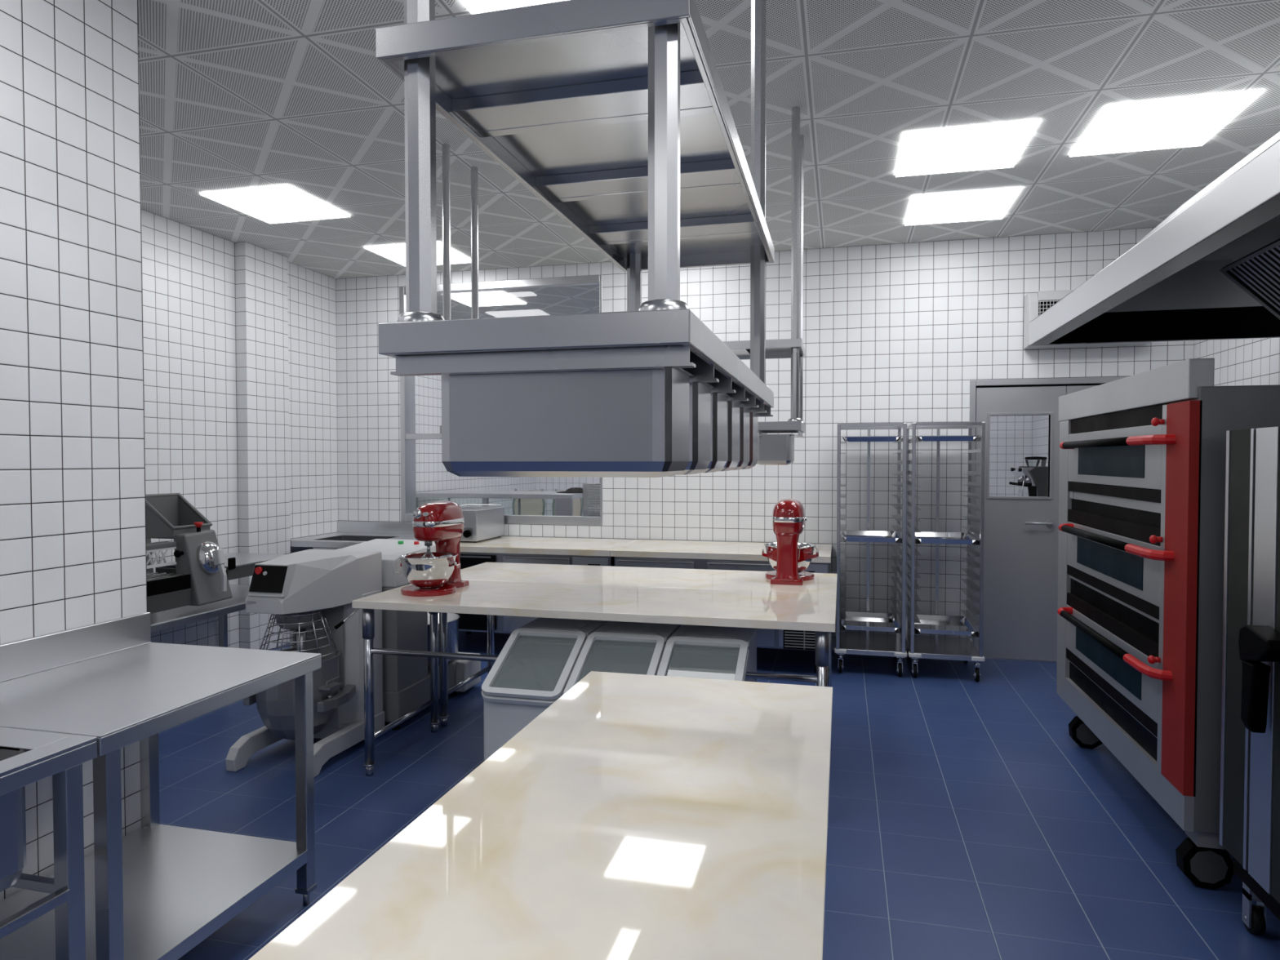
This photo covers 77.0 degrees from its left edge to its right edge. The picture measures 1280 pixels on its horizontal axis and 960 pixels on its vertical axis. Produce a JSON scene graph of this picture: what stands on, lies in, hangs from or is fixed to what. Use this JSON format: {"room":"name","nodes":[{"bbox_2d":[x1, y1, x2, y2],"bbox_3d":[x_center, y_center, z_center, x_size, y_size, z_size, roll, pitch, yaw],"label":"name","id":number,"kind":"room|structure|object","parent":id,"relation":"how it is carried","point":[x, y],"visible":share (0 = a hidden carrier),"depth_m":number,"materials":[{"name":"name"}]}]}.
{"room":"commercial kitchen","nodes":[
{"label":"commercial kitchen","id":0,"kind":"room"},
{"bbox_2d":[0,0,146,901],"bbox_3d":[-2.919,-0.030,-1.711,0.200,3.000,9.263,0,1,14],"label":"wall","id":1,"kind":"structure","parent":0,"point":[73,513],"depth_m":2.48,"materials":[{"name":"white tile"}]},
{"bbox_2d":[0,612,151,682],"bbox_3d":[-1.785,0.516,2.381,0.014,0.105,0.798,0,1,14],"label":"backsplash","id":2,"kind":"structure","parent":1,"relation":"attached to","point":[20,658],"depth_m":2.48,"materials":[{"name":"silver metal"}]},
{"bbox_2d":[234,241,290,649],"bbox_3d":[-2.834,-0.222,6.061,0.099,3.000,0.453,0,1,14],"label":"wall","id":3,"kind":"structure","parent":0,"point":[261,306],"depth_m":5.97,"materials":[{"name":"white tile"}]},
{"bbox_2d":[141,208,536,648],"bbox_3d":[-2.636,-0.255,7.426,0.200,3.000,8.607,0,1,14],"label":"wall","id":4,"kind":"structure","parent":0,"point":[188,273],"depth_m":5.68,"materials":[{"name":"white tile"}]},
{"bbox_2d":[137,0,1279,319],"bbox_3d":[-0.500,-1.685,2.079,10.000,0.120,18.270,0,1,14],"label":"ceiling","id":5,"kind":"structure","parent":0,"point":[234,94],"depth_m":3.62,"materials":[{"name":"grey metal"}]},
{"bbox_2d":[200,184,350,223],"bbox_3d":[-2.224,-1.688,4.950,0.600,0.011,0.600,0,1,14],"label":"recessed light","id":6,"kind":"object","parent":5,"relation":"in","point":[284,203],"visible":1,"depth_m":4.91,"materials":[{"name":"white plastic"}]},
{"bbox_2d":[364,240,471,266],"bbox_3d":[-1.668,-1.718,6.140,0.600,0.011,0.600,0,1,14],"label":"recessed light","id":7,"kind":"object","parent":5,"relation":"in","point":[396,253],"visible":0.57,"depth_m":6.08,"materials":[{"name":"white plastic"}]},
{"bbox_2d":[450,290,526,306],"bbox_3d":[-1.501,-1.760,7.835,0.600,0.011,0.600,0,1,14],"label":"recessed light","id":8,"kind":"object","parent":5,"relation":"in","point":[486,298],"visible":0.93,"depth_m":7.80,"materials":[{"name":"white plastic"}]},
{"bbox_2d":[460,0,566,14],"bbox_3d":[-0.369,-1.628,2.465,0.600,0.011,0.600,0,1,14],"label":"recessed light","id":9,"kind":"object","parent":5,"relation":"in","point":[474,6],"visible":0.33,"depth_m":2.76,"materials":[{"name":"white plastic"}]},
{"bbox_2d":[375,0,774,417],"bbox_3d":[0.006,-0.880,1.526,0.401,1.464,1.182,0,1,14],"label":"shelf","id":10,"kind":"object","parent":5,"relation":"hanging from","point":[615,115],"visible":0.84,"depth_m":1.07,"materials":[{"name":"silver metal"}]},
{"bbox_2d":[441,368,693,477],"bbox_3d":[-0.097,-0.074,1.085,0.318,0.139,0.178,0,1,14],"label":"pan","id":11,"kind":"object","parent":10,"relation":"hanging from","point":[611,423],"visible":0.85,"depth_m":1.01,"materials":[{"name":"silver metal"}]},
{"bbox_2d":[675,382,714,475],"bbox_3d":[-0.052,-0.079,1.265,0.318,0.139,0.178,0,1,14],"label":"pan","id":12,"kind":"object","parent":10,"relation":"hanging from","point":[700,393],"visible":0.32,"depth_m":1.19,"materials":[{"name":"silver metal"}]},
{"bbox_2d":[700,393,729,472],"bbox_3d":[-0.006,-0.083,1.445,0.318,0.139,0.178,0,1,14],"label":"pan","id":13,"kind":"object","parent":10,"relation":"hanging from","point":[718,401],"visible":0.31,"depth_m":1.37,"materials":[{"name":"silver metal"}]},
{"bbox_2d":[717,401,742,471],"bbox_3d":[0.039,-0.088,1.626,0.318,0.139,0.178,0,1,14],"label":"pan","id":14,"kind":"object","parent":10,"relation":"hanging from","point":[732,407],"visible":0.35,"depth_m":1.55,"materials":[{"name":"silver metal"}]},
{"bbox_2d":[730,407,751,470],"bbox_3d":[0.084,-0.092,1.806,0.318,0.139,0.178,0,1,14],"label":"pan","id":15,"kind":"object","parent":10,"relation":"hanging from","point":[744,461],"visible":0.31,"depth_m":1.73,"materials":[{"name":"silver metal"}]},
{"bbox_2d":[741,412,759,469],"bbox_3d":[0.129,-0.097,1.986,0.318,0.139,0.178,0,1,14],"label":"pan","id":16,"kind":"object","parent":10,"relation":"hanging from","point":[753,416],"visible":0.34,"depth_m":1.91,"materials":[{"name":"silver metal"}]},
{"bbox_2d":[440,106,805,438],"bbox_3d":[-0.094,-0.940,3.984,1.782,1.464,0.400,0,1,14],"label":"shelf","id":17,"kind":"object","parent":5,"relation":"hanging from","point":[793,348],"visible":0.41,"depth_m":3.90,"materials":[{"name":"silver metal"}]},
{"bbox_2d":[756,434,795,464],"bbox_3d":[0.636,-0.141,3.782,0.184,0.139,0.278,0,1,14],"label":"pan","id":18,"kind":"object","parent":17,"relation":"hanging from","point":[772,449],"visible":0.88,"depth_m":3.65,"materials":[{"name":"silver metal"}]},
{"bbox_2d":[905,186,1022,225],"bbox_3d":[1.984,-1.691,4.999,0.600,0.011,0.600,0,1,14],"label":"recessed light","id":19,"kind":"object","parent":5,"relation":"in","point":[986,204],"visible":1,"depth_m":4.96,"materials":[{"name":"white plastic"}]},
{"bbox_2d":[895,119,1039,177],"bbox_3d":[1.629,-1.669,4.077,0.600,0.011,0.600,0,1,14],"label":"recessed light","id":20,"kind":"object","parent":5,"relation":"in","point":[994,145],"visible":1,"depth_m":4.02,"materials":[{"name":"white plastic"}]},
{"bbox_2d":[1028,131,1279,346],"bbox_3d":[2.329,-1.161,2.533,1.299,0.948,3.500,0,1,14],"label":"exhaust hood","id":21,"kind":"object","parent":5,"relation":"hanging from","point":[1210,270],"visible":1,"depth_m":3.59,"materials":[{"name":"silver metal"}]},
{"bbox_2d":[1069,89,1263,156],"bbox_3d":[2.432,-1.662,3.784,0.600,0.011,0.600,0,1,14],"label":"recessed light","id":22,"kind":"object","parent":5,"relation":"in","point":[1185,122],"visible":1,"depth_m":3.73,"materials":[{"name":"white plastic"}]},
{"bbox_2d":[158,631,1279,959],"bbox_3d":[-0.499,1.424,2.156,10.000,0.100,18.270,0,1,14],"label":"floor","id":23,"kind":"structure","parent":0,"point":[967,820],"depth_m":3.24,"materials":[{"name":"blue tile"}]},
{"bbox_2d":[0,726,97,959],"bbox_3d":[-1.706,0.942,1.337,0.678,0.905,1.198,0,1,14],"label":"sink","id":24,"kind":"object","parent":23,"relation":"on","point":[61,756],"visible":1,"depth_m":1.77,"materials":[{"name":"silver metal"}]},
{"bbox_2d":[0,746,26,892],"bbox_3d":[-1.628,0.740,1.500,0.480,0.292,0.642,0,1,14],"label":"basin","id":25,"kind":"object","parent":24,"relation":"in","point":[13,863],"depth_m":1.71,"materials":[{"name":"silver metal"}]},
{"bbox_2d":[0,612,321,959],"bbox_3d":[-1.461,0.918,2.313,0.680,0.905,0.804,0,1,14],"label":"worktable","id":26,"kind":"object","parent":23,"relation":"on","point":[156,891],"visible":0.97,"depth_m":2.31,"materials":[{"name":"silver metal"}]},
{"bbox_2d":[0,642,321,755],"bbox_3d":[-1.461,0.595,2.305,0.680,0.048,0.804,0,1,14],"label":"countertop","id":27,"kind":"structure","parent":26,"relation":"on","point":[122,698],"depth_m":2.23,"materials":[{"name":"silver metal"}]},
{"bbox_2d":[150,584,249,647],"bbox_3d":[-2.859,1.037,4.713,0.685,0.550,1.900,0,1,14],"label":"steel table","id":28,"kind":"object","parent":23,"relation":"on","point":[168,619],"visible":0.12,"depth_m":4.76,"materials":[{"name":"silver metal"}]},
{"bbox_2d":[145,493,286,613],"bbox_3d":[-2.783,0.403,4.673,0.675,0.636,1.790,0,1,14],"label":"dough sheeter","id":29,"kind":"object","parent":28,"relation":"on","point":[198,575],"visible":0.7,"depth_m":4.66,"materials":[{"name":"grey paint"}]},
{"bbox_2d":[225,549,384,777],"bbox_3d":[-1.614,0.851,3.924,0.470,0.960,0.615,0,1,14],"label":"mixer","id":30,"kind":"object","parent":23,"relation":"on","point":[310,593],"visible":0.8,"depth_m":3.82,"materials":[{"name":"grey paint"}]},
{"bbox_2d":[243,647,355,740],"bbox_3d":[-1.634,1.034,3.849,0.470,0.388,0.379,0,1,14],"label":"bowl","id":31,"kind":"object","parent":30,"relation":"on","point":[334,684],"depth_m":3.78,"materials":[{"name":"silver metal"}]},
{"bbox_2d":[334,608,359,629],"bbox_3d":[-1.415,0.667,3.892,0.028,0.078,0.175,0,1,14],"label":"handle","id":32,"kind":"object","parent":30,"relation":"on","point":[354,611],"depth_m":3.93,"materials":[{"name":"black plastic"}]},
{"bbox_2d":[290,520,415,550],"bbox_3d":[-2.148,0.818,6.534,1.183,0.898,0.738,0,1,14],"label":"sink","id":33,"kind":"object","parent":23,"relation":"on","point":[349,533],"visible":0.27,"depth_m":6.74,"materials":[{"name":"silver metal"}]},
{"bbox_2d":[312,535,395,549],"bbox_3d":[-2.284,0.594,6.491,0.540,0.247,0.410,0,1,14],"label":"basin","id":34,"kind":"object","parent":33,"relation":"in","point":[340,538],"depth_m":6.69,"materials":[{"name":"silver metal"}]},
{"bbox_2d":[334,538,480,729],"bbox_3d":[-1.335,0.831,4.682,0.603,0.962,0.888,0,1,14],"label":"mixer","id":35,"kind":"object","parent":23,"relation":"on","point":[406,679],"visible":0.41,"depth_m":4.35,"materials":[{"name":"grey paint"}]},
{"bbox_2d":[427,612,459,666],"bbox_3d":[-1.297,0.952,4.804,0.436,0.255,0.436,0,1,14],"label":"bowl","id":36,"kind":"object","parent":35,"relation":"on","point":[452,618],"depth_m":4.74,"materials":[{"name":"silver metal"}]},
{"bbox_2d":[415,490,582,515],"bbox_3d":[-1.390,0.675,8.254,1.698,1.098,0.700,0,1,14],"label":"countertop","id":37,"kind":"structure","parent":23,"relation":"on","point":[563,501],"depth_m":7.91,"materials":[{"name":"silver metal"}]},
{"bbox_2d":[556,487,582,493],"bbox_3d":[-0.650,0.101,8.188,0.400,0.052,0.400,0,1,14],"label":"domed lid","id":38,"kind":"object","parent":37,"relation":"on","point":[573,490],"visible":0.82,"depth_m":8.10,"materials":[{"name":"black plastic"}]},
{"bbox_2d":[511,488,545,515],"bbox_3d":[-1.357,0.651,9.512,0.407,1.086,0.453,0,1,5],"label":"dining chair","id":39,"kind":"object","parent":23,"relation":"on","point":[528,506],"visible":0.29,"depth_m":9.68,"materials":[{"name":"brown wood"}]},
{"bbox_2d":[248,671,832,959],"bbox_3d":[0.011,0.988,1.591,0.700,0.800,1.501,0,1,14],"label":"marble table","id":40,"kind":"object","parent":23,"relation":"on","point":[635,816],"visible":1,"depth_m":1.30,"materials":[{"name":"beige stone"}]},
{"bbox_2d":[481,617,608,760],"bbox_3d":[-0.378,0.991,3.484,0.338,0.701,0.774,0,1,14],"label":"bin","id":41,"kind":"object","parent":23,"relation":"on","point":[533,669],"visible":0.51,"depth_m":3.24,"materials":[{"name":"grey plastic"}]},
{"bbox_2d":[455,536,637,634],"bbox_3d":[-0.834,0.875,6.171,1.492,0.800,0.800,0,1,14],"label":"countertop","id":42,"kind":"structure","parent":23,"relation":"on","point":[511,549],"depth_m":5.84,"materials":[{"name":"beige stone"}]},
{"bbox_2d":[459,503,504,542],"bbox_3d":[-1.345,0.338,6.378,0.335,0.265,0.560,0,1,14],"label":"toaster","id":43,"kind":"object","parent":42,"relation":"on","point":[481,522],"depth_m":6.27,"materials":[{"name":"silver metal"}]},
{"bbox_2d":[460,536,637,556],"bbox_3d":[-0.834,0.497,6.161,1.492,0.043,0.800,0,1,14],"label":"countertop","id":44,"kind":"structure","parent":42,"relation":"on","point":[502,544],"depth_m":5.90,"materials":[{"name":"beige stone"}]},
{"bbox_2d":[551,488,582,515],"bbox_3d":[-0.923,0.654,9.403,0.407,1.086,0.453,0,1,20],"label":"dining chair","id":45,"kind":"object","parent":23,"relation":"on","point":[577,503],"visible":0.18,"depth_m":9.52,"materials":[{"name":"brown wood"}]},
{"bbox_2d":[582,482,599,516],"bbox_3d":[-0.228,0.640,7.066,0.470,1.225,0.338,0,1,14],"label":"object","id":46,"kind":"object","parent":23,"relation":"on","point":[591,491],"visible":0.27,"depth_m":6.93,"materials":[{"name":"silver metal"}]},
{"bbox_2d":[351,579,836,776],"bbox_3d":[-0.184,0.936,3.689,2.099,0.800,0.701,0,1,14],"label":"marble table","id":47,"kind":"object","parent":23,"relation":"on","point":[803,611],"visible":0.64,"depth_m":3.56,"materials":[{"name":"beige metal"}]},
{"bbox_2d":[362,608,374,639],"bbox_3d":[-1.226,0.642,3.634,0.053,0.140,0.053,0,1,14],"label":"socket","id":48,"kind":"object","parent":47,"relation":"attached to","point":[368,615],"depth_m":3.61,"materials":[{"name":"silver metal"}]},
{"bbox_2d":[392,501,468,596],"bbox_3d":[-0.987,0.319,3.876,0.300,0.426,0.393,0,1,15],"label":"stand mixer","id":49,"kind":"object","parent":47,"relation":"on","point":[437,573],"visible":1,"depth_m":3.78,"materials":[{"name":"red metal"}]},
{"bbox_2d":[392,551,460,588],"bbox_3d":[-1.002,0.432,3.828,0.301,0.150,0.287,0,1,14],"label":"bowl","id":50,"kind":"object","parent":49,"relation":"on","point":[424,570],"depth_m":3.75,"materials":[{"name":"silver metal"}]},
{"bbox_2d":[815,631,829,666],"bbox_3d":[0.713,0.653,3.148,0.053,0.140,0.053,0,1,14],"label":"socket","id":51,"kind":"object","parent":47,"relation":"attached to","point":[822,638],"depth_m":3.13,"materials":[{"name":"silver metal"}]},
{"bbox_2d":[563,621,681,693],"bbox_3d":[-0.047,0.993,3.401,0.338,0.701,0.774,0,1,14],"label":"bin","id":52,"kind":"object","parent":23,"relation":"on","point":[615,646],"visible":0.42,"depth_m":3.31,"materials":[{"name":"grey plastic"}]},
{"bbox_2d":[439,562,837,726],"bbox_3d":[-0.013,0.919,4.370,2.099,0.800,0.699,0,1,14],"label":"marble table","id":53,"kind":"object","parent":23,"relation":"on","point":[705,579],"visible":0.39,"depth_m":4.31,"materials":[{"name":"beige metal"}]},
{"bbox_2d":[761,497,818,585],"bbox_3d":[0.783,0.309,4.224,0.300,0.426,0.393,0,1,14],"label":"stand mixer","id":54,"kind":"object","parent":53,"relation":"on","point":[789,557],"visible":1,"depth_m":4.06,"materials":[{"name":"red metal"}]},
{"bbox_2d":[761,542,818,573],"bbox_3d":[0.796,0.420,4.279,0.300,0.150,0.286,0,1,14],"label":"bowl","id":55,"kind":"object","parent":54,"relation":"on","point":[806,550],"depth_m":4.21,"materials":[{"name":"silver metal"}]},
{"bbox_2d":[657,624,757,682],"bbox_3d":[0.284,0.995,3.319,0.338,0.701,0.774,0,1,14],"label":"bin","id":56,"kind":"object","parent":23,"relation":"on","point":[696,651],"visible":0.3,"depth_m":3.24,"materials":[{"name":"grey plastic"}]},
{"bbox_2d":[610,539,831,673],"bbox_3d":[0.614,0.884,5.808,1.490,0.800,0.800,0,1,14],"label":"counter","id":57,"kind":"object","parent":23,"relation":"on","point":[685,554],"depth_m":5.49,"materials":[{"name":"beige stone"}]},
{"bbox_2d":[610,539,831,563],"bbox_3d":[0.614,0.505,5.798,1.490,0.043,0.800,0,1,14],"label":"countertop","id":58,"kind":"structure","parent":57,"relation":"on","point":[660,548],"depth_m":5.58,"materials":[{"name":"beige stone"}]},
{"bbox_2d":[834,422,906,676],"bbox_3d":[1.589,0.455,5.570,0.464,1.668,0.588,0,1,14],"label":"trolley","id":59,"kind":"object","parent":23,"relation":"on","point":[867,643],"visible":0.97,"depth_m":5.38,"materials":[{"name":"silver metal"}]},
{"bbox_2d":[840,611,901,631],"bbox_3d":[1.587,0.980,5.575,0.388,0.034,0.518,0,1,14],"label":"baking tray","id":60,"kind":"object","parent":59,"relation":"on","point":[855,620],"visible":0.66,"depth_m":5.62,"materials":[{"name":"silver metal"}]},
{"bbox_2d":[840,530,901,542],"bbox_3d":[1.587,0.389,5.560,0.388,0.034,0.518,0,1,14],"label":"baking tray","id":61,"kind":"object","parent":59,"relation":"on","point":[886,536],"visible":0.86,"depth_m":5.70,"materials":[{"name":"silver metal"}]},
{"bbox_2d":[841,435,902,443],"bbox_3d":[1.586,-0.276,5.544,0.388,0.034,0.518,0,1,14],"label":"baking tray","id":62,"kind":"object","parent":59,"relation":"on","point":[882,439],"visible":0.9,"depth_m":5.32,"materials":[{"name":"silver metal"}]},
{"bbox_2d":[905,422,985,681],"bbox_3d":[2.048,0.458,5.455,0.464,1.668,0.588,0,1,14],"label":"trolley","id":63,"kind":"object","parent":23,"relation":"on","point":[951,648],"visible":0.89,"depth_m":5.30,"materials":[{"name":"silver metal"}]},
{"bbox_2d":[908,613,977,635],"bbox_3d":[2.046,0.983,5.460,0.388,0.034,0.518,0,1,14],"label":"baking tray","id":64,"kind":"object","parent":63,"relation":"on","point":[930,624],"visible":0.8,"depth_m":5.51,"materials":[{"name":"silver metal"}]},
{"bbox_2d":[909,531,978,544],"bbox_3d":[2.046,0.392,5.445,0.388,0.034,0.518,0,1,14],"label":"baking tray","id":65,"kind":"object","parent":63,"relation":"on","point":[923,537],"visible":0.89,"depth_m":5.53,"materials":[{"name":"silver metal"}]},
{"bbox_2d":[910,435,978,442],"bbox_3d":[2.045,-0.273,5.429,0.388,0.034,0.518,0,1,14],"label":"baking tray","id":66,"kind":"object","parent":63,"relation":"on","point":[918,438],"visible":0.89,"depth_m":5.21,"materials":[{"name":"silver metal"}]},
{"bbox_2d":[1056,358,1279,889],"bbox_3d":[2.439,0.464,3.319,1.075,1.754,1.644,0,1,14],"label":"oven","id":67,"kind":"object","parent":23,"relation":"on","point":[1143,455],"visible":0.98,"depth_m":2.87,"materials":[{"name":"silver metal"}]},
{"bbox_2d":[1068,659,1157,738],"bbox_3d":[2.012,0.916,3.463,0.006,0.010,1.213,0,1,14],"label":"shelf","id":68,"kind":"object","parent":67,"relation":"attached to","point":[1073,664],"depth_m":3.35,"materials":[{"name":"silver metal"}]},
{"bbox_2d":[1069,574,1159,622],"bbox_3d":[2.012,0.495,3.453,0.006,0.015,1.213,0,1,14],"label":"shelf","id":69,"kind":"object","parent":67,"relation":"attached to","point":[1138,611],"depth_m":3.35,"materials":[{"name":"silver metal"}]},
{"bbox_2d":[1071,491,1160,513],"bbox_3d":[2.012,0.088,3.443,0.006,0.036,1.213,0,1,14],"label":"panel","id":70,"kind":"object","parent":67,"relation":"attached to","point":[1132,504],"depth_m":3.33,"materials":[{"name":"silver metal"}]},
{"bbox_2d":[1219,426,1279,934],"bbox_3d":[2.083,0.619,1.968,0.908,1.516,0.900,0,1,14],"label":"oven","id":71,"kind":"object","parent":23,"relation":"on","point":[1250,799],"visible":1,"depth_m":2.31,"materials":[{"name":"silver metal"}]},
{"bbox_3d":[3.873,0.749,7.761,0.810,0.970,1.600,0,1,14],"label":"countertop","id":72,"kind":"structure","parent":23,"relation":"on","visible":0},
{"bbox_2d":[1008,466,1048,496],"bbox_3d":[3.807,0.071,7.571,0.573,0.395,0.670,0,1,14],"label":"espresso machine","id":73,"kind":"object","parent":72,"relation":"on","point":[1033,481],"visible":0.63,"depth_m":7.33,"materials":[{"name":"grey metal"}]},
{"bbox_2d":[1024,456,1047,466],"bbox_3d":[4.016,0.009,8.120,0.255,0.492,0.210,0,1,14],"label":"coffee grinder","id":74,"kind":"object","parent":72,"relation":"on","point":[1043,460],"visible":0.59,"depth_m":8.08,"materials":[{"name":"grey plastic"}]},
{"bbox_2d":[336,227,1193,651],"bbox_3d":[0.567,-0.229,6.317,6.553,3.000,0.200,0,1,14],"label":"wall","id":75,"kind":"structure","parent":0,"point":[897,332],"depth_m":5.96,"materials":[{"name":"white tile"}]},
{"bbox_2d":[337,520,413,533],"bbox_3d":[-2.060,0.409,6.875,1.183,0.098,0.013,0,1,14],"label":"backsplash","id":76,"kind":"structure","parent":75,"relation":"attached to","point":[392,527],"depth_m":6.92,"materials":[{"name":"silver metal"}]},
{"bbox_2d":[399,275,602,525],"bbox_3d":[-1.144,-0.640,6.749,1.796,1.998,0.234,0,1,14],"label":"window","id":77,"kind":"structure","parent":75,"relation":"in","point":[408,436],"depth_m":6.76,"materials":[{"name":"silver metal"}]},
{"bbox_2d":[969,376,1128,662],"bbox_3d":[2.976,0.288,5.639,1.265,1.997,0.149,0,1,14],"label":"door","id":78,"kind":"structure","parent":75,"relation":"in","point":[1021,538],"depth_m":5.70,"materials":[{"name":"grey paint"}]},
{"bbox_2d":[1023,289,1151,349],"bbox_3d":[3.040,-1.100,5.475,0.755,0.370,0.179,0,1,14],"label":"ventilation duct","id":79,"kind":"object","parent":75,"relation":"attached to","point":[1035,304],"visible":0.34,"depth_m":5.48,"materials":[{"name":"grey plastic"}]},
{"bbox_2d":[1038,301,1057,315],"bbox_3d":[3.032,-1.164,5.442,0.636,0.106,0.005,0,1,14],"label":"grille","id":80,"kind":"object","parent":79,"relation":"attached to","point":[1048,302],"depth_m":5.51,"materials":[{"name":"white plastic"}]},
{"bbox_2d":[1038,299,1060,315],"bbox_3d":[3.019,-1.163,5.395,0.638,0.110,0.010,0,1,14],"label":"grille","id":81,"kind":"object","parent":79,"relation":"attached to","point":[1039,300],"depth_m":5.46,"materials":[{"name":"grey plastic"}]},
{"bbox_2d":[536,415,1032,515],"bbox_3d":[1.710,-0.342,10.876,6.953,3.000,0.200,0,1,14],"label":"wall","id":82,"kind":"structure","parent":0,"point":[1011,436],"depth_m":10.06,"materials":[{"name":"white tile"}]},
{"bbox_2d":[1031,337,1279,466],"bbox_3d":[2.789,-0.107,1.294,0.200,3.000,17.870,0,1,14],"label":"wall","id":83,"kind":"structure","parent":0,"point":[1238,362],"depth_m":4.84,"materials":[{"name":"white tile"}]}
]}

